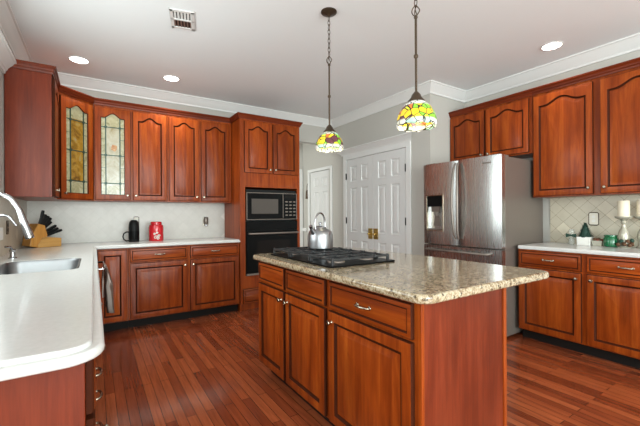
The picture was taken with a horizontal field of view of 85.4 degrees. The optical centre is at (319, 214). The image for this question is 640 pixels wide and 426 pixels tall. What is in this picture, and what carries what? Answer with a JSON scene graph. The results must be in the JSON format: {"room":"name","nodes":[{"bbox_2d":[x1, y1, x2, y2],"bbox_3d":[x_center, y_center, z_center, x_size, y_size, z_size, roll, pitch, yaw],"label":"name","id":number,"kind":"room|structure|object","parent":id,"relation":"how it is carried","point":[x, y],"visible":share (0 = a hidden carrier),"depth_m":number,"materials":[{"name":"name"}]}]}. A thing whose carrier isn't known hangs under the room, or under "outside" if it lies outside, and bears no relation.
{"room":"kitchen","nodes":[
{"label":"kitchen","id":0,"kind":"room"},
{"bbox_2d":[0,70,4,192],"bbox_3d":[-2.020,-0.165,1.871,0.120,2.800,4.340,0,0,-33],"label":"wall","id":1,"kind":"structure","parent":0,"point":[2,141],"depth_m":2.77,"materials":[{"name":"grey paint"}]},
{"bbox_2d":[6,221,8,233],"bbox_3d":[-2.573,0.108,2.859,0.009,0.114,0.072,0,0,-33],"label":"wall outlet","id":2,"kind":"object","parent":1,"relation":"attached to","point":[7,222],"visible":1,"depth_m":2.84,"materials":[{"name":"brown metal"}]},
{"bbox_2d":[0,29,16,239],"bbox_3d":[-1.945,-0.535,1.859,0.176,1.440,2.235,0,0,-33],"label":"window","id":3,"kind":"structure","parent":1,"relation":"in","point":[7,59],"depth_m":2.63,"materials":[{"name":"white paint"}]},
{"bbox_2d":[0,197,26,256],"bbox_3d":[-2.096,0.079,2.107,0.010,0.486,3.840,0,0,-33],"label":"backsplash","id":4,"kind":"structure","parent":1,"relation":"attached to","point":[14,239],"depth_m":2.98,"materials":[{"name":"beige tile"}]},
{"bbox_2d":[0,0,31,61],"bbox_3d":[-1.939,-1.506,1.929,0.092,0.118,4.340,0,0,-33],"label":"trim","id":5,"kind":"structure","parent":1,"relation":"attached to","point":[9,27],"depth_m":2.87,"materials":[{"name":"white paint"}]},
{"bbox_2d":[4,59,60,198],"bbox_3d":[-2.532,-0.707,3.097,0.357,1.119,0.511,0,0,-33],"label":"upper cabinet","id":6,"kind":"object","parent":1,"relation":"attached to","point":[31,94],"visible":0.91,"depth_m":2.91,"materials":[{"name":"brown wood"}]},
{"bbox_2d":[61,87,332,243],"bbox_3d":[-1.550,-0.168,4.839,4.150,2.800,0.120,0,0,-33],"label":"wall","id":7,"kind":"structure","parent":0,"point":[308,134],"depth_m":4.72,"materials":[{"name":"grey paint"}]},
{"bbox_2d":[21,85,94,201],"bbox_3d":[-2.718,-0.706,3.628,0.612,1.119,0.613,0,0,-33],"label":"upper cabinet","id":8,"kind":"object","parent":7,"relation":"attached to","point":[76,153],"visible":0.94,"depth_m":3.56,"materials":[{"name":"brown wood"}]},
{"bbox_2d":[27,201,224,242],"bbox_3d":[-2.246,0.079,4.307,2.141,0.486,0.010,0,0,-33],"label":"backsplash","id":9,"kind":"structure","parent":7,"relation":"attached to","point":[79,222],"depth_m":4.20,"materials":[{"name":"beige tile"}]},
{"bbox_2d":[93,97,167,202],"bbox_3d":[-2.227,-0.708,4.093,0.748,1.119,0.370,0,0,-33],"label":"upper cabinet","id":10,"kind":"object","parent":7,"relation":"attached to","point":[130,139],"visible":1,"depth_m":3.95,"materials":[{"name":"brown wood"}]},
{"bbox_2d":[58,72,331,127],"bbox_3d":[-1.450,-1.509,4.783,4.030,0.118,0.092,0,0,-33],"label":"trim","id":11,"kind":"structure","parent":7,"relation":"attached to","point":[68,80],"depth_m":4.50,"materials":[{"name":"white paint"}]},
{"bbox_2d":[164,108,231,202],"bbox_3d":[-1.582,-0.712,4.514,0.793,1.119,0.370,0,0,-33],"label":"upper cabinet","id":12,"kind":"object","parent":7,"relation":"attached to","point":[198,144],"visible":0.99,"depth_m":4.37,"materials":[{"name":"brown wood"}]},
{"bbox_2d":[204,217,207,225],"bbox_3d":[-1.548,0.098,4.711,0.064,0.125,0.064,0,0,-33],"label":"wall outlet","id":13,"kind":"object","parent":7,"relation":"attached to","point":[205,218],"visible":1,"depth_m":4.69,"materials":[{"name":"brown"}]},
{"bbox_2d":[299,143,302,170],"bbox_3d":[-1.293,-0.169,6.212,2.220,2.800,0.120,0,0,-33],"label":"wall","id":14,"kind":"structure","parent":0,"point":[300,144],"depth_m":6.75,"materials":[{"name":"grey paint"}]},
{"bbox_2d":[299,169,302,246],"bbox_3d":[-0.757,0.178,6.477,1.004,2.100,0.020,0,0,-33],"label":"trim","id":15,"kind":"structure","parent":14,"relation":"attached to","point":[300,170],"depth_m":6.73,"materials":[{"name":"white paint"}]},
{"bbox_2d":[8,0,639,119],"bbox_3d":[-0.053,-1.626,1.165,7.600,0.100,10.400,0,0,-33],"label":"ceiling","id":16,"kind":"structure","parent":0,"point":[268,54],"depth_m":3.16,"materials":[{"name":"white paint"}]},
{"bbox_2d":[68,56,89,63],"bbox_3d":[-2.434,-1.558,3.504,0.184,0.008,0.184,0,0,-33],"label":"recessed light","id":17,"kind":"object","parent":16,"relation":"in","point":[76,59],"visible":1,"depth_m":3.50,"materials":[{"name":"white paint"}]},
{"bbox_2d":[70,57,87,62],"bbox_3d":[-2.434,-1.559,3.504,0.152,0.004,0.152,0,0,-33],"label":"diffuser","id":18,"kind":"object","parent":17,"relation":"attached to","point":[74,59],"depth_m":3.50,"materials":[{"name":"white plastic"}]},
{"bbox_2d":[163,75,179,81],"bbox_3d":[-1.708,-1.562,3.989,0.184,0.008,0.184,0,0,-33],"label":"recessed light","id":19,"kind":"object","parent":16,"relation":"in","point":[172,78],"visible":1,"depth_m":3.99,"materials":[{"name":"white paint"}]},
{"bbox_2d":[164,76,178,80],"bbox_3d":[-1.708,-1.563,3.989,0.152,0.004,0.152,0,0,-33],"label":"diffuser","id":20,"kind":"object","parent":19,"relation":"attached to","point":[169,78],"depth_m":3.99,"materials":[{"name":"white plastic"}]},
{"bbox_2d":[168,7,194,30],"bbox_3d":[-1.107,-1.565,2.793,0.190,0.009,0.286,0,0,-19],"label":"ceiling vent","id":21,"kind":"object","parent":16,"relation":"in","point":[180,19],"visible":1,"depth_m":2.78,"materials":[{"name":"white metal"}]},
{"bbox_2d":[316,7,343,152],"bbox_3d":[0.072,-1.036,2.701,0.218,1.082,0.218,0,0,-33],"label":"pendant lamp","id":22,"kind":"object","parent":16,"relation":"hanging from","point":[329,140],"visible":1,"depth_m":2.67,"materials":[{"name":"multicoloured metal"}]},
{"bbox_2d":[396,0,436,131],"bbox_3d":[0.530,-1.028,1.921,0.218,1.102,0.218,0,0,-33],"label":"pendant lamp","id":23,"kind":"object","parent":16,"relation":"hanging from","point":[417,115],"visible":1,"depth_m":1.88,"materials":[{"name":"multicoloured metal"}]},
{"bbox_2d":[540,41,563,50],"bbox_3d":[2.183,-1.584,3.267,0.184,0.008,0.184,0,0,-33],"label":"recessed light","id":24,"kind":"object","parent":16,"relation":"in","point":[549,46],"visible":1,"depth_m":3.26,"materials":[{"name":"white paint"}]},
{"bbox_2d":[542,42,561,49],"bbox_3d":[2.183,-1.585,3.267,0.152,0.004,0.152,0,0,-33],"label":"diffuser","id":25,"kind":"object","parent":24,"relation":"attached to","point":[551,45],"depth_m":3.25,"materials":[{"name":"white plastic"}]},
{"bbox_2d":[96,308,639,425],"bbox_3d":[-0.036,1.264,1.165,7.600,0.080,10.400,0,0,-33],"label":"floor","id":26,"kind":"structure","parent":0,"point":[207,370],"depth_m":2.49,"materials":[{"name":"brown wood"}]},
{"bbox_2d":[0,344,108,425],"bbox_3d":[-0.967,0.791,0.967,0.638,0.876,0.620,0,0,-33],"label":"base cabinet","id":27,"kind":"object","parent":26,"relation":"on","point":[63,397],"visible":0.56,"depth_m":0.82,"materials":[{"name":"brown wood"}]},
{"bbox_2d":[96,302,102,425],"bbox_3d":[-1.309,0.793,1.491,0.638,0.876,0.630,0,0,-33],"label":"handle","id":28,"kind":"object","parent":27,"relation":"attached to","point":[97,368],"visible":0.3,"depth_m":1.66,"materials":[{"name":"silver metal"}]},
{"bbox_2d":[79,261,105,269],"bbox_3d":[-2.122,0.800,2.786,0.681,0.872,0.600,0,0,-33],"label":"dishwasher","id":29,"kind":"object","parent":26,"relation":"on","point":[103,262],"visible":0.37,"depth_m":2.82,"materials":[{"name":"black"}]},
{"bbox_2d":[101,263,114,312],"bbox_3d":[-1.811,0.621,2.959,0.088,0.396,0.265,0,0,-33],"label":"towel","id":30,"kind":"object","parent":29,"relation":"hanging from","point":[108,296],"visible":0.85,"depth_m":2.87,"materials":[{"name":"grey fabric"}]},
{"bbox_2d":[97,248,128,331],"bbox_3d":[-2.341,0.799,3.863,0.325,0.876,0.622,0,0,-33],"label":"base cabinet","id":31,"kind":"object","parent":26,"relation":"on","point":[116,260],"visible":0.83,"depth_m":3.65,"materials":[{"name":"brown wood"}]},
{"bbox_2d":[128,242,239,327],"bbox_3d":[-1.680,0.795,4.275,1.229,0.876,0.654,0,0,-33],"label":"base cabinet","id":32,"kind":"object","parent":26,"relation":"on","point":[166,283],"visible":0.98,"depth_m":3.99,"materials":[{"name":"brown wood"}]},
{"bbox_2d":[0,237,239,381],"bbox_3d":[-1.197,0.335,2.683,2.157,0.036,3.874,0,0,-33],"label":"countertop","id":33,"kind":"structure","parent":32,"relation":"on","point":[50,321],"depth_m":1.15,"materials":[{"name":"white stone"}]},
{"bbox_2d":[0,214,16,225],"bbox_3d":[-2.115,0.160,2.321,0.141,0.323,0.044,0,0,-33],"label":"filter faucet","id":34,"kind":"object","parent":33,"relation":"on","point":[1,215],"visible":1,"depth_m":2.33,"materials":[{"name":"silver metal"}]},
{"bbox_2d":[4,246,16,258],"bbox_3d":[-2.244,0.274,2.523,0.052,0.098,0.093,0,0,-22],"label":"soap dispenser","id":35,"kind":"object","parent":33,"relation":"on","point":[12,251],"visible":1,"depth_m":2.53,"materials":[{"name":"silver metal"}]},
{"bbox_2d":[0,192,34,238],"bbox_3d":[-1.877,0.094,2.069,0.263,0.453,0.142,0,0,-33],"label":"faucet","id":36,"kind":"object","parent":33,"relation":"on","point":[27,231],"visible":1,"depth_m":2.13,"materials":[{"name":"silver metal"}]},
{"bbox_2d":[0,258,80,274],"bbox_3d":[-1.766,0.413,2.184,0.418,0.184,0.666,0,0,-33],"label":"sink","id":37,"kind":"object","parent":33,"relation":"in","point":[17,267],"visible":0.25,"depth_m":2.43,"materials":[{"name":"silver metal"}]},
{"bbox_2d":[22,224,60,247],"bbox_3d":[-2.785,0.208,3.472,0.170,0.234,0.269,0,0,27],"label":"knife block","id":38,"kind":"object","parent":33,"relation":"on","point":[40,240],"visible":0.93,"depth_m":3.39,"materials":[{"name":"brown wood"}]},
{"bbox_2d":[38,210,44,223],"bbox_3d":[-2.742,0.046,3.414,0.037,0.173,0.047,0,0,38],"label":"knife","id":39,"kind":"object","parent":38,"relation":"in","point":[42,211],"visible":1,"depth_m":3.40,"materials":[{"name":"black"}]},
{"bbox_2d":[46,225,56,231],"bbox_3d":[-2.758,0.154,3.525,0.037,0.095,0.142,0,0,27],"label":"knife","id":40,"kind":"object","parent":38,"relation":"in","point":[53,226],"visible":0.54,"depth_m":3.54,"materials":[{"name":"black plastic"}]},
{"bbox_2d":[47,227,58,233],"bbox_3d":[-2.728,0.173,3.511,0.037,0.081,0.141,0,0,27],"label":"knife","id":41,"kind":"object","parent":38,"relation":"in","point":[56,228],"visible":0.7,"depth_m":3.52,"materials":[{"name":"black plastic"}]},
{"bbox_2d":[47,229,61,235],"bbox_3d":[-2.697,0.188,3.502,0.037,0.074,0.161,0,0,30],"label":"knife","id":42,"kind":"object","parent":38,"relation":"on","point":[59,230],"visible":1,"depth_m":3.50,"materials":[{"name":"black"}]},
{"bbox_2d":[122,217,139,241],"bbox_3d":[-2.218,0.174,4.076,0.172,0.296,0.115,0,0,-20],"label":"jug","id":43,"kind":"object","parent":33,"relation":"on","point":[133,233],"visible":1,"depth_m":4.04,"materials":[{"name":"black"}]},
{"bbox_2d":[149,222,163,240],"bbox_3d":[-1.994,0.204,4.223,0.164,0.233,0.170,0,0,-33],"label":"canister","id":44,"kind":"object","parent":33,"relation":"on","point":[156,229],"visible":0.98,"depth_m":4.16,"materials":[{"name":"red ceramic"}]},
{"bbox_2d":[224,112,302,311],"bbox_3d":[-0.801,-0.024,4.840,0.938,2.504,0.679,0,0,-33],"label":"tall cabinet","id":45,"kind":"object","parent":26,"relation":"on","point":[264,150],"visible":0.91,"depth_m":4.52,"materials":[{"name":"brown wood"}]},
{"bbox_2d":[245,189,296,220],"bbox_3d":[-0.753,-0.117,4.784,0.726,0.408,0.477,0,0,-33],"label":"microwave","id":46,"kind":"object","parent":45,"relation":"in","point":[260,205],"visible":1,"depth_m":4.57,"materials":[{"name":"black metal"}]},
{"bbox_2d":[245,221,298,275],"bbox_3d":[-0.742,0.436,4.781,0.742,0.690,0.590,0,0,-33],"label":"wall oven","id":47,"kind":"object","parent":45,"relation":"in","point":[261,237],"visible":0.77,"depth_m":4.52,"materials":[{"name":"black"}]},
{"bbox_2d":[259,261,506,425],"bbox_3d":[0.203,0.785,2.171,0.660,0.876,1.580,0,0,-33],"label":"kitchen island","id":48,"kind":"object","parent":26,"relation":"on","point":[356,356],"visible":0.99,"depth_m":1.62,"materials":[{"name":"brown wood"}]},
{"bbox_2d":[253,247,548,304],"bbox_3d":[0.349,0.326,2.279,1.019,0.038,1.702,0,0,-33],"label":"island countertop","id":49,"kind":"structure","parent":48,"relation":"on","point":[417,279],"depth_m":1.74,"materials":[{"name":"stone"}]},
{"bbox_2d":[270,247,394,267],"bbox_3d":[0.054,0.281,2.451,0.515,0.053,0.820,0,0,-33],"label":"gas cooktop","id":50,"kind":"object","parent":49,"relation":"in","point":[335,257],"visible":0.91,"depth_m":2.26,"materials":[{"name":"black metal"}]},
{"bbox_2d":[308,212,332,248],"bbox_3d":[0.001,0.119,2.603,0.190,0.272,0.190,0,0,-8],"label":"kettle","id":51,"kind":"object","parent":50,"relation":"on","point":[319,237],"visible":1,"depth_m":2.53,"materials":[{"name":"grey metal"}]},
{"bbox_2d":[424,153,542,335],"bbox_3d":[1.786,0.314,3.893,0.900,1.800,0.930,0,0,-33],"label":"refrigerator","id":52,"kind":"object","parent":26,"relation":"on","point":[478,209],"visible":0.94,"depth_m":3.54,"materials":[{"name":"silver metal"}]},
{"bbox_2d":[518,249,639,368],"bbox_3d":[2.479,0.772,3.093,0.654,0.876,1.100,0,0,-33],"label":"base cabinet","id":53,"kind":"object","parent":26,"relation":"on","point":[589,304],"visible":0.93,"depth_m":2.95,"materials":[{"name":"brown wood"}]},
{"bbox_2d":[518,242,639,257],"bbox_3d":[2.493,0.314,3.095,0.642,0.036,1.108,0,0,-33],"label":"countertop","id":54,"kind":"structure","parent":53,"relation":"on","point":[633,252],"depth_m":3.02,"materials":[{"name":"white stone"}]},
{"bbox_2d":[566,229,576,244],"bbox_3d":[2.485,0.220,3.424,0.054,0.152,0.092,0,0,-33],"label":"figurine","id":55,"kind":"object","parent":54,"relation":"on","point":[572,235],"visible":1,"depth_m":3.41,"materials":[{"name":"white ceramic"}]},
{"bbox_2d":[576,222,593,245],"bbox_3d":[2.545,0.185,3.329,0.118,0.221,0.148,0,0,-33],"label":"potted shrub","id":56,"kind":"object","parent":54,"relation":"on","point":[584,237],"visible":0.99,"depth_m":3.30,"materials":[{"name":"white ceramic"}]},
{"bbox_2d":[591,238,602,245],"bbox_3d":[2.594,0.256,3.238,0.059,0.079,0.084,0,0,-33],"label":"dish","id":57,"kind":"object","parent":54,"relation":"on","point":[596,241],"visible":0.93,"depth_m":3.22,"materials":[{"name":"white ceramic"}]},
{"bbox_2d":[603,235,618,246],"bbox_3d":[2.633,0.241,3.142,0.112,0.108,0.112,0,0,-33],"label":"glass jar","id":58,"kind":"object","parent":54,"relation":"on","point":[608,240],"visible":0.94,"depth_m":3.10,"materials":[{"name":"green"}]},
{"bbox_2d":[614,216,632,247],"bbox_3d":[2.690,0.156,3.072,0.126,0.277,0.126,0,0,-33],"label":"candle holder","id":59,"kind":"object","parent":54,"relation":"on","point":[623,233],"visible":0.91,"depth_m":3.05,"materials":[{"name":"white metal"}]},
{"bbox_2d":[617,200,629,215],"bbox_3d":[2.688,-0.055,3.072,0.086,0.148,0.086,0,0,-33],"label":"pillar candle","id":60,"kind":"object","parent":59,"relation":"on","point":[623,207],"visible":0.87,"depth_m":3.04,"materials":[{"name":"beige wax"}]},
{"bbox_2d":[614,216,632,219],"bbox_3d":[2.689,0.032,3.072,0.126,0.029,0.126,0,0,-33],"label":"cup","id":61,"kind":"object","parent":59,"relation":"on","point":[617,217],"depth_m":3.04,"materials":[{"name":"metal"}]},
{"bbox_2d":[616,238,634,246],"bbox_3d":[2.702,0.248,3.060,0.149,0.076,0.114,0,0,-33],"label":"wreath","id":62,"kind":"object","parent":54,"relation":"on","point":[631,241],"visible":0.93,"depth_m":3.02,"materials":[{"name":"brown"}]},
{"bbox_2d":[633,216,639,247],"bbox_3d":[2.800,0.155,3.004,0.126,0.277,0.126,0,0,-33],"label":"candle holder","id":63,"kind":"object","parent":54,"relation":"on","point":[635,217],"visible":1,"depth_m":3.01,"materials":[{"name":"white metal"}]},
{"bbox_2d":[636,200,639,215],"bbox_3d":[2.799,-0.055,3.004,0.086,0.148,0.086,0,0,-33],"label":"pillar candle","id":64,"kind":"object","parent":63,"relation":"on","point":[637,201],"visible":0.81,"depth_m":3.00,"materials":[{"name":"beige wax"}]},
{"bbox_2d":[303,94,436,255],"bbox_3d":[0.522,-0.179,5.570,0.120,2.800,3.180,0,0,-33],"label":"wall","id":65,"kind":"structure","parent":0,"point":[382,124],"depth_m":5.02,"materials":[{"name":"grey paint"}]},
{"bbox_2d":[311,170,328,228],"bbox_3d":[0.026,0.217,6.266,0.049,1.990,0.698,0,0,-33],"label":"door","id":66,"kind":"structure","parent":65,"relation":"in","point":[319,180],"depth_m":6.27,"materials":[{"name":"white paint"}]},
{"bbox_2d":[308,165,332,233],"bbox_3d":[-0.007,0.194,6.255,0.022,2.060,0.797,0,0,-33],"label":"trim","id":67,"kind":"structure","parent":65,"relation":"attached to","point":[326,167],"depth_m":6.04,"materials":[{"name":"white paint"}]},
{"bbox_2d":[346,155,372,248],"bbox_3d":[0.590,0.170,5.315,0.087,2.070,0.646,0,0,-33],"label":"door","id":68,"kind":"structure","parent":65,"relation":"in","point":[359,171],"depth_m":5.29,"materials":[{"name":"white paint"}]},
{"bbox_2d":[335,131,411,253],"bbox_3d":[0.741,0.095,5.025,0.111,2.250,1.650,0,0,-33],"label":"trim","id":69,"kind":"structure","parent":65,"relation":"attached to","point":[403,140],"depth_m":4.74,"materials":[{"name":"white paint"}]},
{"bbox_2d":[331,80,430,127],"bbox_3d":[0.760,-1.522,5.000,0.092,0.118,2.142,0,0,-33],"label":"trim","id":70,"kind":"structure","parent":65,"relation":"attached to","point":[423,89],"depth_m":4.83,"materials":[{"name":"white paint"}]},
{"bbox_2d":[373,148,405,253],"bbox_3d":[0.945,0.168,4.770,0.087,2.070,0.646,0,0,-33],"label":"door","id":71,"kind":"structure","parent":65,"relation":"in","point":[389,168],"depth_m":4.76,"materials":[{"name":"white paint"}]},
{"bbox_2d":[436,95,463,162],"bbox_3d":[1.693,-0.186,4.506,0.680,2.800,0.120,0,0,-33],"label":"wall","id":72,"kind":"structure","parent":0,"point":[444,105],"depth_m":4.35,"materials":[{"name":"grey paint"}]},
{"bbox_2d":[430,80,465,102],"bbox_3d":[1.604,-1.526,4.327,0.772,0.118,0.092,0,0,-33],"label":"trim","id":73,"kind":"structure","parent":72,"relation":"attached to","point":[437,88],"depth_m":4.31,"materials":[{"name":"white paint"}]},
{"bbox_2d":[464,50,639,242],"bbox_3d":[3.814,-0.198,1.765,0.120,2.800,6.790,0,0,-33],"label":"wall","id":74,"kind":"structure","parent":0,"point":[632,55],"depth_m":3.73,"materials":[{"name":"grey paint"}]},
{"bbox_2d":[448,89,532,160],"bbox_3d":[2.018,-0.962,4.086,0.347,0.659,1.035,0,0,-33],"label":"upper cabinet","id":75,"kind":"object","parent":74,"relation":"attached to","point":[502,125],"visible":0.93,"depth_m":3.90,"materials":[{"name":"brown wood"}]},
{"bbox_2d":[465,32,639,102],"bbox_3d":[3.718,-1.538,1.707,0.092,0.118,6.790,0,0,-33],"label":"trim","id":76,"kind":"structure","parent":74,"relation":"attached to","point":[631,43],"depth_m":3.59,"materials":[{"name":"white paint"}]},
{"bbox_2d":[531,57,639,197],"bbox_3d":[2.604,-0.735,3.187,0.345,1.119,1.110,0,0,-33],"label":"upper cabinet","id":77,"kind":"object","parent":74,"relation":"attached to","point":[586,126],"visible":1,"depth_m":3.16,"materials":[{"name":"brown wood"}]},
{"bbox_2d":[550,195,639,246],"bbox_3d":[2.760,0.051,3.265,0.010,0.486,1.075,0,0,-33],"label":"backsplash","id":78,"kind":"structure","parent":74,"relation":"attached to","point":[566,213],"depth_m":3.42,"materials":[{"name":"beige tile"}]},
{"bbox_2d":[588,212,598,225],"bbox_3d":[2.669,0.044,3.385,0.009,0.132,0.086,0,0,-33],"label":"wall outlet","id":79,"kind":"object","parent":78,"relation":"attached to","point":[593,217],"visible":1,"depth_m":3.38,"materials":[{"name":"beige plastic"}]},
{"bbox_2d":[576,237,593,245],"bbox_3d":[2.546,0.255,3.330,0.091,0.080,0.114,0,0,-33],"label":"pot","id":80,"kind":"object","parent":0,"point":[586,241],"depth_m":3.30,"materials":[{"name":"white ceramic"}]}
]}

